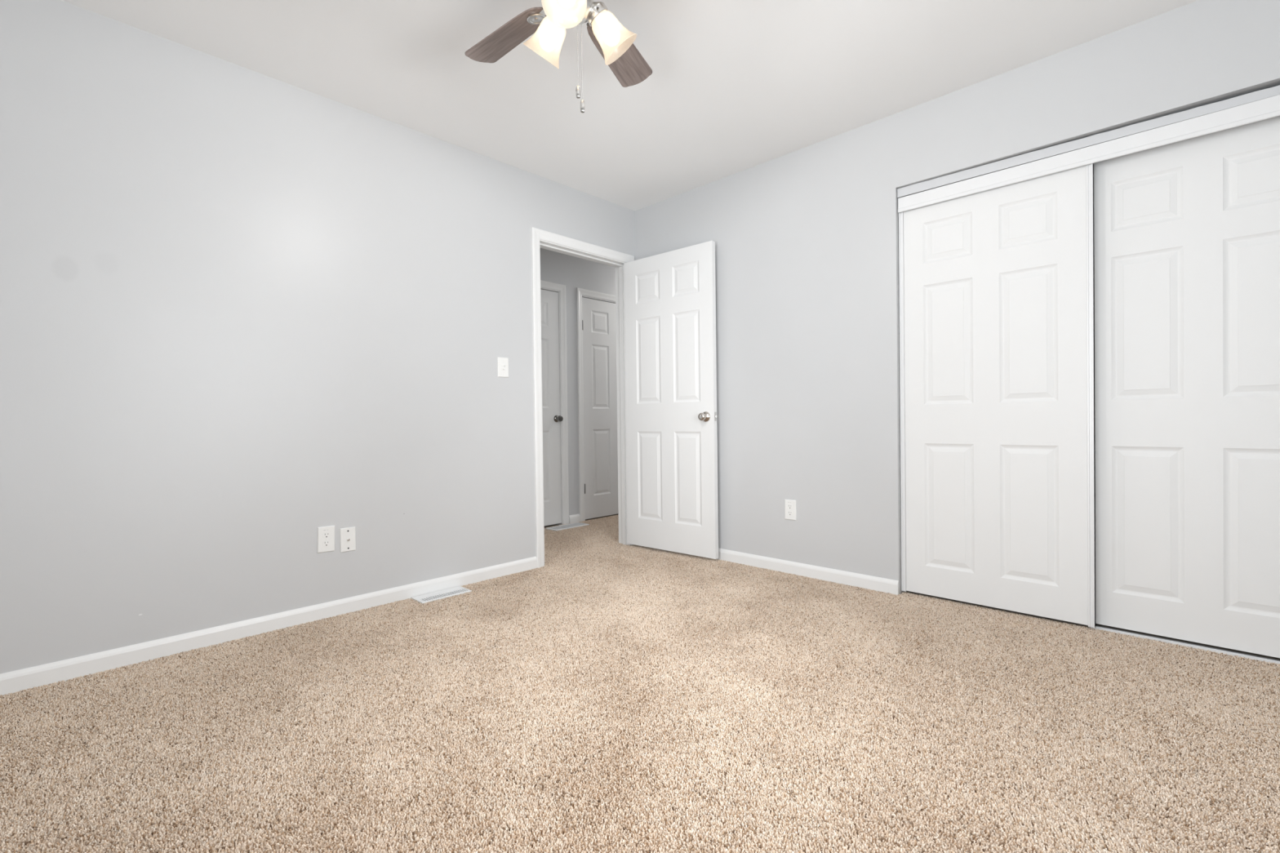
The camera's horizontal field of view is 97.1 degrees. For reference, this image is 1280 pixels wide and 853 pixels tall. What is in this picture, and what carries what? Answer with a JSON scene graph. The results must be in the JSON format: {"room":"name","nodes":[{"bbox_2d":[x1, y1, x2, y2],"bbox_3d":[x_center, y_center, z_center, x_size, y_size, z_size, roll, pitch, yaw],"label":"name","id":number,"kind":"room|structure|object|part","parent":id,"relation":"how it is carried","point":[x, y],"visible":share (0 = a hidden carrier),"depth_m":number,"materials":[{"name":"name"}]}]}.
{"room":"empty bedroom","nodes":[
{"label":"empty bedroom","id":0,"kind":"room"},
{"bbox_2d":[0,0,635,674],"bbox_3d":[-0.611,-0.333,3.638,0.120,2.470,5.970,0,1,44],"label":"wall","id":1,"kind":"structure","parent":0,"point":[245,313],"depth_m":2.40,"materials":[{"name":"grey paint"}]},
{"bbox_2d":[0,556,537,696],"bbox_3d":[-1.580,0.868,2.536,0.012,0.080,2.701,0,1,44],"label":"baseboard","id":2,"kind":"structure","parent":1,"relation":"attached to","point":[12,682],"depth_m":2.38,"materials":[{"name":"white wood"}]},
{"bbox_2d":[316,525,334,553],"bbox_3d":[-1.471,0.529,2.652,0.008,0.120,0.074,0,-1,44],"label":"power outlet","id":3,"kind":"object","parent":1,"relation":"attached to","point":[326,535],"visible":1,"depth_m":2.65,"materials":[{"name":"white plastic"}]},
{"bbox_2d":[322,540,330,546],"bbox_3d":[-1.470,0.548,2.651,0.001,0.027,0.033,0,1,44],"label":"receptacle","id":4,"kind":"object","parent":3,"relation":"attached to","point":[325,543],"depth_m":2.65,"materials":[{"name":"white plastic"}]},
{"bbox_2d":[322,532,330,537],"bbox_3d":[-1.469,0.509,2.651,0.001,0.027,0.033,0,1,44],"label":"receptacle","id":5,"kind":"object","parent":3,"relation":"attached to","point":[325,535],"depth_m":2.65,"materials":[{"name":"white plastic"}]},
{"bbox_2d":[339,526,355,552],"bbox_3d":[-1.401,0.544,2.719,0.017,0.114,0.069,0,1,44],"label":"outlet","id":6,"kind":"object","parent":1,"relation":"attached to","point":[348,537],"visible":1,"depth_m":2.72,"materials":[{"name":"white plastic"}]},
{"bbox_2d":[497,356,508,377],"bbox_3d":[-0.804,-0.350,3.339,0.018,0.117,0.073,0,1,44],"label":"light switch","id":7,"kind":"object","parent":1,"relation":"attached to","point":[502,362],"visible":1,"depth_m":3.34,"materials":[{"name":"white plastic"}]},
{"bbox_2d":[530,226,634,568],"bbox_3d":[-0.386,-0.178,3.859,0.136,2.114,0.894,0,1,44],"label":"trim","id":8,"kind":"structure","parent":1,"relation":"attached to","point":[540,238],"depth_m":3.70,"materials":[{"name":"white wood"}]},
{"bbox_2d":[540,248,615,526],"bbox_3d":[-0.568,-0.350,5.173,0.120,2.470,3.700,0,1,44],"label":"wall","id":9,"kind":"structure","parent":0,"point":[572,272],"depth_m":5.06,"materials":[{"name":"grey paint"}]},
{"bbox_2d":[540,288,563,525],"bbox_3d":[-0.955,-0.156,4.668,0.101,2.017,0.765,0,1,44],"label":"door","id":10,"kind":"structure","parent":9,"relation":"in","point":[552,418],"depth_m":4.88,"materials":[{"name":"white paint"}]},
{"bbox_3d":[-0.704,-0.068,4.903,0.066,0.060,0.060,0,1,44],"label":"knob","id":11,"kind":"part","parent":10,"relation":"part of","materials":[{"name":"grey metal"}]},
{"bbox_2d":[540,280,568,524],"bbox_3d":[-1.001,-0.179,4.712,0.136,2.114,0.903,0,1,44],"label":"trim","id":12,"kind":"structure","parent":9,"relation":"attached to","point":[548,286],"depth_m":4.96,"materials":[{"name":"white wood"}]},
{"bbox_2d":[568,513,580,523],"bbox_3d":[-0.505,0.827,5.139,0.012,0.080,3.700,0,1,44],"label":"baseboard","id":13,"kind":"structure","parent":9,"relation":"attached to","point":[574,518],"depth_m":5.05,"materials":[{"name":"white wood"}]},
{"bbox_2d":[576,287,615,521],"bbox_3d":[-0.284,-0.196,5.455,0.136,2.114,0.900,0,1,44],"label":"trim","id":14,"kind":"structure","parent":9,"relation":"attached to","point":[580,293],"depth_m":5.11,"materials":[{"name":"white wood"}]},
{"bbox_2d":[582,297,618,519],"bbox_3d":[-0.241,-0.169,5.408,0.101,2.024,0.770,0,1,44],"label":"door","id":15,"kind":"structure","parent":9,"relation":"in","point":[598,317],"depth_m":5.29,"materials":[{"name":"white paint"}]},
{"bbox_2d":[62,0,1198,210],"bbox_3d":[0.337,-1.621,2.762,4.835,0.100,6.070,0,1,44],"label":"ceiling","id":16,"kind":"structure","parent":0,"point":[733,86],"depth_m":2.44,"materials":[{"name":"paint"}]},
{"bbox_2d":[464,0,652,112],"bbox_3d":[-0.233,-1.285,1.793,1.007,0.537,1.029,0,1,44],"label":"ceiling fan","id":17,"kind":"object","parent":16,"relation":"hanging from","point":[614,42],"visible":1,"depth_m":1.83,"materials":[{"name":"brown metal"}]},
{"bbox_3d":[-0.462,-1.375,1.994,0.401,0.006,0.134,0,13,40],"label":"blade","id":18,"kind":"part","parent":17,"relation":"part of","materials":[{"name":"brown wood"}]},
{"bbox_3d":[-0.295,-1.265,1.845,0.132,0.117,0.132,44,25,18],"label":"lamp shade","id":19,"kind":"part","parent":17,"relation":"part of","materials":[{"name":"white glass"}]},
{"bbox_3d":[-0.214,-1.264,1.663,0.132,0.117,0.132,25,-45,-22],"label":"lamp shade","id":20,"kind":"part","parent":17,"relation":"part of","materials":[{"name":"white glass"}]},
{"bbox_3d":[-0.214,-1.271,1.669,0.055,0.090,0.055,25,-45,-22],"label":"light bulb","id":21,"kind":"part","parent":17,"relation":"part of","materials":[{"name":"white glass"}]},
{"bbox_3d":[-0.201,-1.228,1.827,0.003,0.253,0.003,0,1,21],"label":"pull chain","id":22,"kind":"part","parent":17,"relation":"part of","materials":[{"name":"silver metal"}]},
{"bbox_3d":[-0.200,-1.083,1.829,0.015,0.038,0.015,0,1,29],"label":"pull handle","id":23,"kind":"part","parent":17,"relation":"part of","materials":[{"name":"silver metal"}]},
{"bbox_3d":[-0.188,-1.205,1.827,0.003,0.298,0.003,-1,1,-23],"label":"pull chain","id":24,"kind":"part","parent":17,"relation":"part of","materials":[{"name":"silver metal"}]},
{"bbox_3d":[-0.186,-1.036,1.829,0.015,0.039,0.015,-1,1,-31],"label":"pull handle","id":25,"kind":"part","parent":17,"relation":"part of","materials":[{"name":"silver metal"}]},
{"bbox_3d":[-0.097,-1.268,1.824,0.132,0.117,0.132,-39,16,4],"label":"lamp shade","id":26,"kind":"part","parent":17,"relation":"part of","materials":[{"name":"white glass"}]},
{"bbox_3d":[-0.076,-1.381,2.088,0.134,0.006,0.401,-14,-4,22],"label":"blade","id":27,"kind":"part","parent":17,"relation":"part of","materials":[{"name":"brown wood"}]},
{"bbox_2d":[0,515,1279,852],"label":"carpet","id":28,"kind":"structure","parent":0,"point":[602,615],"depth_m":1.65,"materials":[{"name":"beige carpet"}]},
{"bbox_2d":[8,513,1279,852],"bbox_3d":[0.369,0.935,2.789,4.835,0.107,6.070,0,1,44],"label":"floor","id":29,"kind":"structure","parent":0,"point":[908,592],"depth_m":2.26,"materials":[{"name":"beige carpet"}]},
{"bbox_2d":[411,586,471,604],"bbox_3d":[-1.044,0.889,2.982,0.128,0.016,0.274,0,1,44],"label":"floor vent","id":30,"kind":"object","parent":29,"relation":"in","point":[442,594],"visible":0.98,"depth_m":2.97,"materials":[{"name":"white metal"}]},
{"bbox_2d":[545,522,589,530],"bbox_3d":[-0.620,0.862,4.856,0.146,0.020,0.361,0,1,44],"label":"floor vent","id":31,"kind":"object","parent":29,"relation":"in","point":[566,526],"visible":0.95,"depth_m":4.84,"materials":[{"name":"white metal"}]},
{"bbox_2d":[1090,625,1279,663],"bbox_3d":[2.196,0.857,2.166,0.736,0.016,0.050,0,1,44],"label":"floor track","id":32,"kind":"object","parent":29,"relation":"on","point":[1122,632],"visible":0.7,"depth_m":2.20,"materials":[{"name":"white metal"}]},
{"bbox_2d":[623,240,718,559],"bbox_3d":[0.189,-0.164,3.825,0.773,2.011,0.147,0,1,41],"label":"door","id":33,"kind":"structure","parent":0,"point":[671,415],"depth_m":3.78,"materials":[{"name":"white paint"}]},
{"bbox_3d":[0.402,-0.062,3.588,0.066,0.066,0.060,0,1,41],"label":"knob","id":34,"kind":"part","parent":33,"relation":"part of","materials":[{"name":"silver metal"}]},
{"bbox_2d":[635,0,1279,594],"bbox_3d":[1.319,-0.350,2.945,3.620,2.470,0.115,0,1,44],"label":"wall","id":35,"kind":"structure","parent":0,"point":[806,239],"depth_m":3.04,"materials":[{"name":"grey paint"}]},
{"bbox_2d":[784,499,796,520],"bbox_3d":[0.878,0.487,3.304,0.073,0.117,0.008,0,1,44],"label":"power outlet","id":36,"kind":"object","parent":35,"relation":"attached to","point":[790,513],"visible":1,"depth_m":3.30,"materials":[{"name":"white plastic"}]},
{"bbox_2d":[787,511,792,515],"bbox_3d":[0.876,0.507,3.302,0.033,0.027,0.001,0,1,44],"label":"receptacle","id":37,"kind":"object","parent":36,"relation":"attached to","point":[789,513],"depth_m":3.30,"materials":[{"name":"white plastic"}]},
{"bbox_2d":[787,504,792,509],"bbox_3d":[0.876,0.468,3.302,0.033,0.027,0.001,0,1,44],"label":"receptacle","id":38,"kind":"object","parent":36,"relation":"attached to","point":[789,506],"depth_m":3.30,"materials":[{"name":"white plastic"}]},
{"bbox_2d":[716,548,898,595],"bbox_3d":[0.660,0.830,3.519,1.829,0.080,0.012,0,1,44],"label":"baseboard","id":39,"kind":"structure","parent":35,"relation":"attached to","point":[864,581],"depth_m":3.20,"materials":[{"name":"white wood"}]},
{"bbox_2d":[897,84,1279,198],"bbox_3d":[1.864,-1.189,2.372,1.501,0.045,0.044,0,1,44],"label":"trim","id":40,"kind":"structure","parent":35,"relation":"attached to","point":[1175,117],"depth_m":2.35,"materials":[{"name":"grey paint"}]},
{"bbox_2d":[897,94,1279,213],"bbox_3d":[1.883,-1.127,2.392,1.495,0.073,0.096,0,1,44],"label":"door track","id":41,"kind":"object","parent":35,"relation":"attached to","point":[1268,108],"visible":1,"depth_m":2.31,"materials":[{"name":"white paint"}]},
{"bbox_2d":[898,163,1095,627],"bbox_3d":[1.626,-0.128,2.643,0.778,1.945,0.040,0,1,44],"label":"door","id":42,"kind":"structure","parent":41,"relation":"hanging from","point":[997,286],"depth_m":2.59,"materials":[{"name":"white paint"}]},
{"bbox_2d":[1093,115,1279,657],"bbox_3d":[2.178,-0.144,2.182,0.778,1.976,0.040,0,1,44],"label":"door","id":43,"kind":"structure","parent":41,"relation":"hanging from","point":[1187,232],"depth_m":2.20,"materials":[{"name":"white paint"}]}
]}

